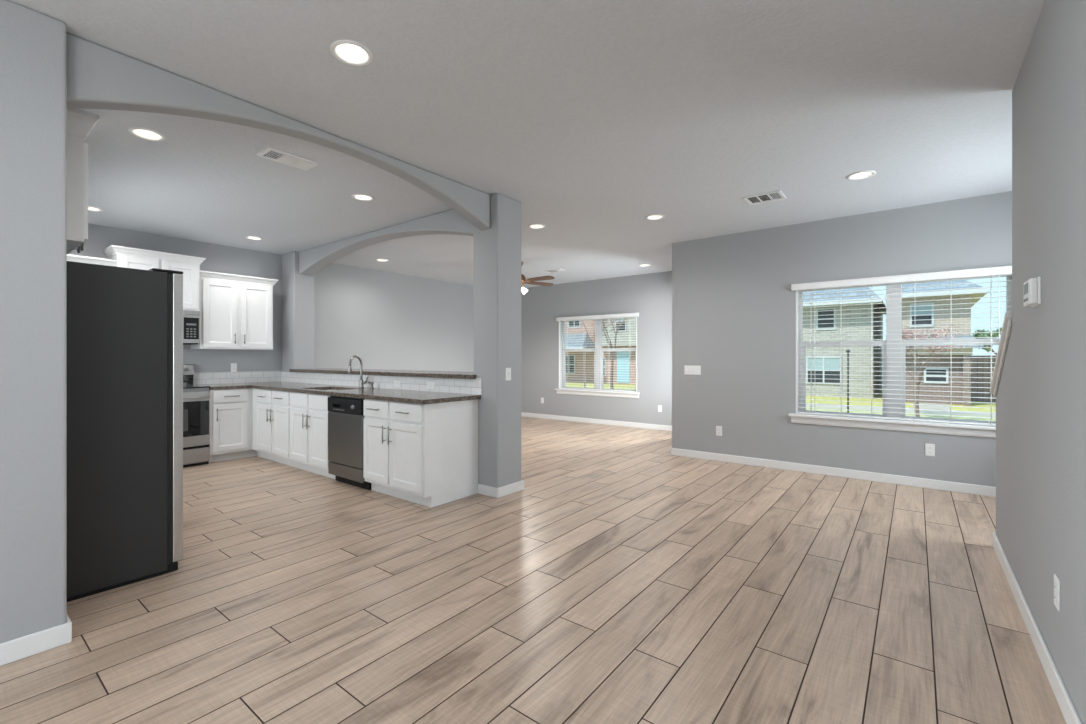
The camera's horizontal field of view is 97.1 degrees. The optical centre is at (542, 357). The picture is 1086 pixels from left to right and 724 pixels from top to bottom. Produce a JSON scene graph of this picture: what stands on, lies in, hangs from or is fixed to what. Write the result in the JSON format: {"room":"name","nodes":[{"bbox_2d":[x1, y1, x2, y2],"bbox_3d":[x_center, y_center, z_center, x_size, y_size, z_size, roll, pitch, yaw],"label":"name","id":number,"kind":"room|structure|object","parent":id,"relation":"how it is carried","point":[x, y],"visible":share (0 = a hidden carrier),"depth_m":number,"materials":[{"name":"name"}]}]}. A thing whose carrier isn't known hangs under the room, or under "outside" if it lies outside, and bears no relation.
{"room":"empty living room","nodes":[
{"label":"empty living room","id":0,"kind":"room"},
{"bbox_2d":[0,0,66,643],"bbox_3d":[-2.512,-0.111,1.844,0.310,2.742,0.935,0,0,38],"label":"wall","id":1,"kind":"structure","parent":0,"point":[33,44],"depth_m":2.04,"materials":[{"name":"grey paint"}]},
{"bbox_2d":[67,33,489,229],"bbox_3d":[-1.372,-1.326,3.301,0.135,0.311,2.765,0,0,38],"label":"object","id":2,"kind":"structure","parent":1,"relation":"attached to","point":[98,76],"depth_m":2.56,"materials":[{"name":"grey paint"}]},
{"bbox_2d":[68,223,473,383],"bbox_3d":[-3.369,-0.111,7.566,0.160,2.742,7.845,0,0,38],"label":"wall","id":3,"kind":"structure","parent":0,"point":[391,321],"depth_m":7.80,"materials":[{"name":"grey paint"}]},
{"bbox_2d":[67,254,119,265],"bbox_3d":[-5.020,-0.581,4.988,0.392,0.949,0.888,0,0,38],"label":"upper cabinet","id":4,"kind":"object","parent":3,"relation":"attached to","point":[74,258],"visible":0.02,"depth_m":5.05,"materials":[{"name":"white paint"}]},
{"bbox_2d":[103,245,205,310],"bbox_3d":[-4.516,-0.883,5.601,0.437,0.643,0.862,0,0,38],"label":"upper cabinet","id":5,"kind":"object","parent":3,"relation":"attached to","point":[135,258],"visible":0.52,"depth_m":5.55,"materials":[{"name":"white paint"}]},
{"bbox_2d":[183,310,199,344],"bbox_3d":[-4.511,-0.360,5.598,0.439,0.400,0.758,0,0,38],"label":"microwave","id":6,"kind":"object","parent":5,"relation":"attached to","point":[191,319],"visible":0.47,"depth_m":5.72,"materials":[{"name":"silver metal"}]},
{"bbox_2d":[231,363,236,371],"bbox_3d":[-4.145,0.135,6.428,0.009,0.116,0.072,0,0,38],"label":"wall outlet","id":7,"kind":"object","parent":3,"relation":"attached to","point":[233,365],"visible":1,"depth_m":6.43,"materials":[{"name":"white plastic"}]},
{"bbox_2d":[191,270,277,349],"bbox_3d":[-4.032,-0.581,6.262,0.392,0.949,0.939,0,0,38],"label":"upper cabinet","id":8,"kind":"object","parent":3,"relation":"attached to","point":[236,311],"visible":0.98,"depth_m":6.13,"materials":[{"name":"white paint"}]},
{"bbox_2d":[192,371,280,384],"bbox_3d":[-4.102,0.269,6.484,0.008,0.152,1.082,0,0,38],"label":"tile backsplash","id":9,"kind":"structure","parent":3,"relation":"attached to","point":[254,376],"depth_m":6.44,"materials":[{"name":"white tile"}]},
{"bbox_2d":[282,251,313,371],"bbox_3d":[-3.531,-0.111,6.910,0.390,2.742,0.290,0,0,38],"label":"wall pier","id":10,"kind":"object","parent":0,"point":[297,289],"visible":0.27,"depth_m":6.78,"materials":[{"name":"grey paint"}]},
{"bbox_2d":[299,209,473,275],"bbox_3d":[-1.960,-1.323,5.716,3.555,0.317,0.210,0,0,38],"label":"trim","id":11,"kind":"structure","parent":0,"point":[312,261],"depth_m":5.55,"materials":[{"name":"grey paint"}]},
{"bbox_2d":[474,193,520,487],"bbox_3d":[-0.429,-0.111,4.533,0.315,2.742,0.338,0,0,38],"label":"pillar","id":12,"kind":"structure","parent":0,"point":[497,249],"depth_m":4.40,"materials":[{"name":"grey paint"}]},
{"bbox_2d":[478,480,523,497],"bbox_3d":[-0.423,1.215,4.529,0.329,0.090,0.366,0,0,38],"label":"baseboard","id":13,"kind":"structure","parent":12,"relation":"attached to","point":[490,491],"depth_m":4.38,"materials":[{"name":"white paint"}]},
{"bbox_2d":[506,368,510,379],"bbox_3d":[-0.315,0.152,4.408,0.018,0.116,0.072,0,0,38],"label":"light switch","id":14,"kind":"object","parent":12,"relation":"attached to","point":[508,370],"visible":1,"depth_m":4.41,"materials":[{"name":"white plastic"}]},
{"bbox_2d":[9,0,1044,287],"bbox_3d":[-1.730,-1.582,2.355,9.420,0.200,14.800,0,0,38],"label":"ceiling","id":15,"kind":"structure","parent":0,"point":[599,118],"depth_m":3.00,"materials":[{"name":"white paint"}]},
{"bbox_2d":[88,206,102,211],"bbox_3d":[-4.499,-1.512,4.756,0.196,0.079,0.196,0,0,38],"label":"recessed light","id":16,"kind":"object","parent":15,"relation":"in","point":[90,208],"visible":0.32,"depth_m":4.82,"materials":[{"name":"white paint"}]},
{"bbox_2d":[128,127,165,140],"bbox_3d":[-2.621,-1.512,3.179,0.196,0.079,0.196,0,0,38],"label":"recessed light","id":17,"kind":"object","parent":15,"relation":"in","point":[144,133],"visible":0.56,"depth_m":3.21,"materials":[{"name":"white paint"}]},
{"bbox_2d":[245,236,262,239],"bbox_3d":[-3.579,-1.512,5.941,0.196,0.079,0.196,0,0,38],"label":"recessed light","id":18,"kind":"object","parent":15,"relation":"in","point":[247,237],"visible":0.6,"depth_m":5.98,"materials":[{"name":"white paint"}]},
{"bbox_2d":[257,147,318,170],"bbox_3d":[-1.898,-1.476,3.574,0.200,0.012,0.360,0,0,38],"label":"ceiling vent","id":19,"kind":"object","parent":15,"relation":"in","point":[269,153],"visible":1,"depth_m":3.56,"materials":[{"name":"white metal"}]},
{"bbox_2d":[330,40,372,65],"bbox_3d":[-0.930,-1.512,2.334,0.196,0.079,0.196,0,0,38],"label":"recessed light","id":20,"kind":"object","parent":15,"relation":"in","point":[349,52],"visible":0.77,"depth_m":2.38,"materials":[{"name":"white paint"}]},
{"bbox_2d":[352,193,373,200],"bbox_3d":[-1.664,-1.512,4.430,0.196,0.079,0.196,0,0,38],"label":"recessed light","id":21,"kind":"object","parent":15,"relation":"in","point":[361,197],"visible":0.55,"depth_m":4.48,"materials":[{"name":"white paint"}]},
{"bbox_2d":[375,259,388,261],"bbox_3d":[-2.445,-1.512,7.289,0.196,0.079,0.196,0,0,38],"label":"recessed light","id":22,"kind":"object","parent":15,"relation":"in","point":[380,260],"visible":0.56,"depth_m":7.34,"materials":[{"name":"white paint"}]},
{"bbox_2d":[528,224,544,228],"bbox_3d":[-0.070,-1.512,5.408,0.196,0.079,0.196,0,0,38],"label":"recessed light","id":23,"kind":"object","parent":15,"relation":"in","point":[533,226],"visible":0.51,"depth_m":5.46,"materials":[{"name":"white paint"}]},
{"bbox_2d":[521,262,554,293],"bbox_3d":[-0.336,-1.231,7.431,1.223,0.502,1.273,0,0,38],"label":"ceiling fan","id":24,"kind":"object","parent":15,"relation":"hanging from","point":[523,278],"visible":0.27,"depth_m":7.41,"materials":[{"name":"brown wood"}]},
{"bbox_2d":[545,269,565,272],"bbox_3d":[0.209,-1.476,8.166,0.330,0.012,0.180,0,0,38],"label":"ceiling vent","id":25,"kind":"object","parent":15,"relation":"in","point":[554,270],"visible":1,"depth_m":8.13,"materials":[{"name":"white metal"}]},
{"bbox_2d":[646,214,664,219],"bbox_3d":[1.183,-1.512,5.056,0.196,0.079,0.196,0,0,38],"label":"recessed light","id":26,"kind":"object","parent":15,"relation":"in","point":[654,216],"visible":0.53,"depth_m":5.10,"materials":[{"name":"white paint"}]},
{"bbox_2d":[743,190,785,204],"bbox_3d":[2.049,-1.476,4.435,0.320,0.012,0.260,0,0,38],"label":"ceiling vent","id":27,"kind":"object","parent":15,"relation":"in","point":[774,195],"visible":1,"depth_m":4.43,"materials":[{"name":"white metal"}]},
{"bbox_2d":[847,170,875,179],"bbox_3d":[2.583,-1.512,3.894,0.196,0.079,0.196,0,0,38],"label":"recessed light","id":28,"kind":"object","parent":15,"relation":"in","point":[859,175],"visible":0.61,"depth_m":3.93,"materials":[{"name":"white paint"}]},
{"bbox_2d":[0,416,1065,723],"bbox_3d":[-1.071,1.360,3.172,9.369,0.200,12.300,0,0,38],"label":"floor","id":29,"kind":"structure","parent":0,"point":[628,580],"depth_m":2.41,"materials":[{"name":"brown wood"}]},
{"bbox_2d":[67,261,182,601],"bbox_3d":[-2.694,0.374,2.857,0.900,1.772,0.872,0,0,38],"label":"refrigerator","id":30,"kind":"object","parent":29,"relation":"on","point":[125,325],"visible":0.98,"depth_m":2.63,"materials":[{"name":"black metal"}]},
{"bbox_2d":[183,364,209,467],"bbox_3d":[-4.391,0.672,5.535,0.700,1.175,0.764,0,0,38],"label":"oven range","id":31,"kind":"object","parent":29,"relation":"on","point":[196,398],"visible":0.38,"depth_m":5.56,"materials":[{"name":"silver metal"}]},
{"bbox_2d":[183,385,209,388],"bbox_3d":[-4.388,0.346,5.533,0.573,0.018,0.764,0,0,38],"label":"cooktop","id":32,"kind":"object","parent":31,"relation":"in","point":[184,386],"depth_m":5.59,"materials":[{"name":"black glass"}]},
{"bbox_2d":[209,388,247,462],"bbox_3d":[-4.044,0.822,6.010,0.672,0.876,0.404,0,0,38],"label":"base cabinet","id":33,"kind":"object","parent":29,"relation":"on","point":[228,407],"visible":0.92,"depth_m":5.83,"materials":[{"name":"white paint"}]},
{"bbox_2d":[245,388,296,467],"bbox_3d":[-3.125,0.822,5.979,1.132,0.876,0.672,0,0,38],"label":"base cabinet","id":34,"kind":"object","parent":29,"relation":"on","point":[268,410],"visible":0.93,"depth_m":5.72,"materials":[{"name":"white paint"}]},
{"bbox_2d":[202,382,480,403],"bbox_3d":[-2.505,0.365,5.244,4.048,0.038,1.080,0,0,38],"label":"countertop","id":35,"kind":"structure","parent":34,"relation":"on","point":[394,395],"depth_m":4.88,"materials":[{"name":"brown stone"}]},
{"bbox_2d":[348,355,367,387],"bbox_3d":[-2.098,0.160,5.382,0.131,0.372,0.231,0,0,38],"label":"faucet","id":36,"kind":"object","parent":35,"relation":"on","point":[361,382],"visible":1,"depth_m":5.44,"materials":[{"name":"silver metal"}]},
{"bbox_2d":[290,390,334,478],"bbox_3d":[-2.338,0.822,5.370,0.854,0.876,0.672,0,0,38],"label":"base cabinet","id":37,"kind":"object","parent":29,"relation":"on","point":[308,412],"visible":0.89,"depth_m":5.12,"materials":[{"name":"white paint"}]},
{"bbox_2d":[328,396,370,489],"bbox_3d":[-1.762,0.826,4.906,0.618,0.868,0.628,0,0,38],"label":"dishwasher","id":38,"kind":"object","parent":29,"relation":"on","point":[345,414],"visible":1,"depth_m":4.66,"materials":[{"name":"silver metal"}]},
{"bbox_2d":[363,399,477,507],"bbox_3d":[-1.156,0.822,4.453,0.886,0.876,0.672,0,0,38],"label":"base cabinet","id":39,"kind":"object","parent":29,"relation":"on","point":[422,454],"visible":0.97,"depth_m":4.19,"materials":[{"name":"white paint"}]},
{"bbox_2d":[521,271,671,425],"bbox_3d":[1.028,-0.111,9.220,5.080,2.742,0.160,0,0,38],"label":"wall","id":40,"kind":"structure","parent":0,"point":[649,295],"depth_m":9.03,"materials":[{"name":"grey paint"}]},
{"bbox_2d":[521,412,671,430],"bbox_3d":[0.964,1.215,9.160,4.705,0.090,0.014,0,0,38],"label":"baseboard","id":41,"kind":"structure","parent":40,"relation":"attached to","point":[534,415],"depth_m":9.06,"materials":[{"name":"white paint"}]},
{"bbox_2d":[555,317,639,397],"bbox_3d":[1.030,-0.022,9.174,1.860,1.509,0.200,0,0,38],"label":"window","id":42,"kind":"structure","parent":40,"relation":"in","point":[597,352],"depth_m":9.20,"materials":[{"name":"white plastic"}]},
{"bbox_2d":[556,313,638,391],"bbox_3d":[1.010,-0.089,9.148,1.810,1.428,0.103,0,0,38],"label":"window blind","id":43,"kind":"object","parent":42,"relation":"attached to","point":[623,315],"visible":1,"depth_m":9.05,"materials":[{"name":"white plastic"}]},
{"bbox_2d":[672,191,1011,486],"bbox_3d":[3.393,-0.111,4.974,4.237,2.742,0.160,0,0,38],"label":"wall","id":44,"kind":"structure","parent":0,"point":[734,302],"depth_m":5.40,"materials":[{"name":"grey paint"}]},
{"bbox_2d":[684,366,700,374],"bbox_3d":[1.883,0.164,6.033,0.205,0.104,0.018,0,0,38],"label":"light switch","id":45,"kind":"object","parent":44,"relation":"attached to","point":[688,370],"visible":1,"depth_m":6.03,"materials":[{"name":"white plastic"}]},
{"bbox_2d":[716,426,721,435],"bbox_3d":[2.143,0.894,5.837,0.072,0.116,0.009,0,0,38],"label":"wall outlet","id":46,"kind":"object","parent":44,"relation":"attached to","point":[718,428],"visible":1,"depth_m":5.83,"materials":[{"name":"white plastic"}]},
{"bbox_2d":[671,448,995,496],"bbox_3d":[3.275,1.215,4.956,4.101,0.090,0.014,0,0,38],"label":"baseboard","id":47,"kind":"structure","parent":44,"relation":"attached to","point":[839,472],"depth_m":5.02,"materials":[{"name":"white paint"}]},
{"bbox_2d":[789,276,1011,437],"bbox_3d":[3.528,-0.030,4.825,1.880,1.514,0.200,0,0,38],"label":"window","id":48,"kind":"structure","parent":44,"relation":"attached to","point":[988,431],"depth_m":4.85,"materials":[{"name":"white plastic"}]},
{"bbox_2d":[791,266,1011,425],"bbox_3d":[3.508,-0.097,4.799,1.830,1.433,0.103,0,0,38],"label":"window blind","id":49,"kind":"object","parent":44,"relation":"attached to","point":[1003,271],"visible":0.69,"depth_m":4.75,"materials":[{"name":"white plastic"}]},
{"bbox_2d":[925,444,934,455],"bbox_3d":[3.722,0.889,4.612,0.072,0.116,0.009,0,0,38],"label":"wall outlet","id":50,"kind":"object","parent":44,"relation":"attached to","point":[929,448],"visible":1,"depth_m":4.61,"materials":[{"name":"white plastic"}]},
{"bbox_2d":[996,0,1085,723],"bbox_3d":[1.449,-0.111,1.075,0.125,2.742,5.275,0,0,38],"label":"wall","id":51,"kind":"structure","parent":0,"point":[1041,395],"depth_m":1.93,"materials":[{"name":"grey paint"}]},
{"bbox_2d":[990,312,1011,397],"bbox_3d":[2.862,0.008,2.895,0.179,0.521,0.702,0,0,38],"label":"cap","id":52,"kind":"object","parent":51,"relation":"attached to","point":[1007,323],"visible":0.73,"depth_m":2.86,"materials":[{"name":"white paint"}]},
{"bbox_2d":[1024,276,1040,306],"bbox_3d":[2.154,-0.286,2.114,0.036,0.118,0.170,0,0,38],"label":"thermostat","id":53,"kind":"object","parent":51,"relation":"attached to","point":[1032,287],"visible":1,"depth_m":2.06,"materials":[{"name":"white plastic"}]},
{"bbox_2d":[992,532,1081,723],"bbox_3d":[1.448,1.215,1.084,0.139,0.090,5.289,0,0,38],"label":"baseboard","id":54,"kind":"structure","parent":51,"relation":"attached to","point":[1065,703],"depth_m":2.00,"materials":[{"name":"white paint"}]},
{"bbox_2d":[1054,574,1059,611],"bbox_3d":[1.928,0.882,1.801,0.009,0.116,0.072,0,0,38],"label":"wall outlet","id":55,"kind":"object","parent":51,"relation":"attached to","point":[1056,580],"visible":1,"depth_m":1.79,"materials":[{"name":"white plastic"}]},
{"bbox_3d":[-4.107,-0.111,3.263,3.950,2.742,0.140,0,0,38],"label":"wall","id":56,"kind":"structure","parent":0,"visible":0},
{"bbox_2d":[67,108,98,253],"bbox_3d":[-2.867,-0.940,2.667,1.020,0.670,0.437,0,0,38],"label":"upper cabinet","id":57,"kind":"object","parent":56,"relation":"attached to","point":[80,123],"visible":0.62,"depth_m":2.49,"materials":[{"name":"white paint"}]},
{"bbox_3d":[-1.972,0.731,5.700,3.555,1.058,0.290,0,0,38],"label":"wall","id":58,"kind":"structure","parent":0,"visible":0},
{"bbox_2d":[281,371,481,394],"bbox_3d":[-2.167,0.269,5.662,4.055,0.152,0.008,0,0,38],"label":"tile backsplash","id":59,"kind":"structure","parent":58,"relation":"attached to","point":[446,385],"depth_m":5.27,"materials":[{"name":"white tile"}]},
{"bbox_2d":[394,380,400,386],"bbox_3d":[-1.577,0.285,5.194,0.116,0.072,0.009,0,0,38],"label":"wall outlet","id":60,"kind":"object","parent":59,"relation":"attached to","point":[397,383],"visible":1,"depth_m":5.19,"materials":[{"name":"white plastic"}]},
{"bbox_2d":[427,382,434,388],"bbox_3d":[-1.135,0.285,4.851,0.116,0.072,0.009,0,0,38],"label":"wall outlet","id":61,"kind":"object","parent":59,"relation":"attached to","point":[430,385],"visible":1,"depth_m":4.85,"materials":[{"name":"white plastic"}]},
{"bbox_2d":[289,368,475,378],"bbox_3d":[-1.886,0.180,5.808,3.644,0.040,0.655,0,0,38],"label":"bar","id":62,"kind":"object","parent":58,"relation":"on","point":[410,373],"visible":0.87,"depth_m":5.42,"materials":[{"name":"brown stone"}]},
{"bbox_3d":[-3.917,-0.111,0.033,0.310,2.742,3.650,0,0,38],"label":"wall","id":63,"kind":"structure","parent":0,"visible":0},
{"bbox_2d":[0,615,71,665],"bbox_3d":[-3.621,1.215,0.404,0.324,0.090,4.599,0,0,38],"label":"baseboard","id":64,"kind":"structure","parent":63,"relation":"attached to","point":[41,641],"depth_m":2.03,"materials":[{"name":"white paint"}]},
{"label":"outside","id":65,"kind":"structure","parent":0,"visible":0},
{"bbox_2d":[806,407,995,420],"bbox_3d":[-0.085,1.610,16.204,100.000,0.100,8.900,0,0,38],"label":"lawn","id":66,"kind":"structure","parent":65,"point":[813,408],"depth_m":13.12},
{"bbox_2d":[602,318,625,388],"bbox_3d":[2.200,-0.901,18.108,3.280,5.033,2.902,0,0,38],"label":"bare tree","id":67,"kind":"object","parent":66,"relation":"on","point":[603,329],"visible":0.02,"depth_m":17.83,"materials":[{"name":"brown plant"}]},
{"bbox_2d":[846,349,849,412],"bbox_3d":[8.195,0.665,12.880,0.100,1.790,0.095,0,0,38],"label":"sign pole","id":68,"kind":"object","parent":66,"relation":"on","point":[847,350],"visible":0.83,"depth_m":12.86,"materials":[{"name":"black metal"}]},
{"bbox_2d":[902,323,963,416],"bbox_3d":[9.778,0.366,12.263,1.705,2.497,2.432,0,0,38],"label":"bare tree","id":69,"kind":"object","parent":66,"relation":"on","point":[904,337],"visible":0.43,"depth_m":11.95,"materials":[{"name":"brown plant"}]},
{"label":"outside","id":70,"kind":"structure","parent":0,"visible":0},
{"bbox_2d":[566,382,995,411],"bbox_3d":[16.190,1.610,37.181,100.000,0.100,41.400,0,0,38],"label":"lawn","id":71,"kind":"structure","parent":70,"point":[821,399],"depth_m":17.00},
{"bbox_2d":[565,318,635,384],"bbox_3d":[3.379,-2.340,32.741,12.400,7.800,9.120,0,0,38],"label":"brick house","id":72,"kind":"structure","parent":71,"relation":"on","point":[571,364],"depth_m":28.65,"materials":[{"name":"brick"}]},
{"bbox_2d":[581,318,630,387],"bbox_3d":[2.866,-0.744,22.712,2.478,4.711,3.364,0,0,38],"label":"bare tree","id":73,"kind":"object","parent":71,"relation":"on","point":[615,320],"visible":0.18,"depth_m":22.49,"materials":[{"name":"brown plant"}]},
{"bbox_2d":[803,287,885,398],"bbox_3d":[12.014,-1.240,22.891,7.160,5.600,8.100,0,0,38],"label":"brick house","id":74,"kind":"structure","parent":71,"relation":"on","point":[817,363],"depth_m":18.86,"materials":[{"name":"brick"}]},
{"bbox_2d":[808,358,839,369],"bbox_3d":[11.201,0.255,19.136,1.120,0.470,0.006,0,0,38],"label":"blind","id":75,"kind":"object","parent":74,"relation":"hanging from","point":[817,363],"depth_m":19.11,"materials":[{"name":"white plastic"}]},
{"bbox_2d":[881,280,989,405],"bbox_3d":[15.222,-1.040,18.820,2.820,5.200,7.800,0,0,38],"label":"brick house","id":76,"kind":"structure","parent":71,"relation":"on","point":[933,369],"depth_m":16.33,"materials":[{"name":"brick"}]},
{"bbox_2d":[912,304,931,314],"bbox_3d":[13.378,-1.690,16.941,0.550,0.340,0.006,0,0,38],"label":"blind","id":77,"kind":"object","parent":76,"relation":"hanging from","point":[919,307],"depth_m":16.94,"materials":[{"name":"white plastic"}]},
{"bbox_2d":[971,355,996,401],"bbox_3d":[18.225,0.745,14.926,7.500,1.630,0.130,0,0,38],"label":"fence","id":78,"kind":"object","parent":71,"relation":"on","point":[972,359],"visible":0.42,"depth_m":16.94,"materials":[{"name":"brown wood"}]},
{"bbox_2d":[972,328,1001,354],"bbox_3d":[25.413,-0.253,26.295,3.396,3.731,2.591,0,0,14],"label":"leafy tree","id":79,"kind":"object","parent":71,"relation":"on","point":[982,330],"visible":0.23,"depth_m":26.38,"materials":[{"name":"green plant"}]},
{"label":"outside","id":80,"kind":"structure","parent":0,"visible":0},
{"bbox_2d":[913,402,950,409],"bbox_3d":[12.407,1.600,15.339,0.900,0.120,2.250,0,0,38],"label":"driveway","id":81,"kind":"structure","parent":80,"point":[926,405],"depth_m":15.07,"materials":[{"name":"concrete"}]},
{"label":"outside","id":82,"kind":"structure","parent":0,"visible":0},
{"bbox_2d":[806,403,995,416],"bbox_3d":[3.072,1.606,20.273,100.000,0.100,1.400,0,0,38],"label":"street","id":83,"kind":"structure","parent":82,"point":[950,412],"depth_m":14.08,"materials":[{"name":"concrete"}]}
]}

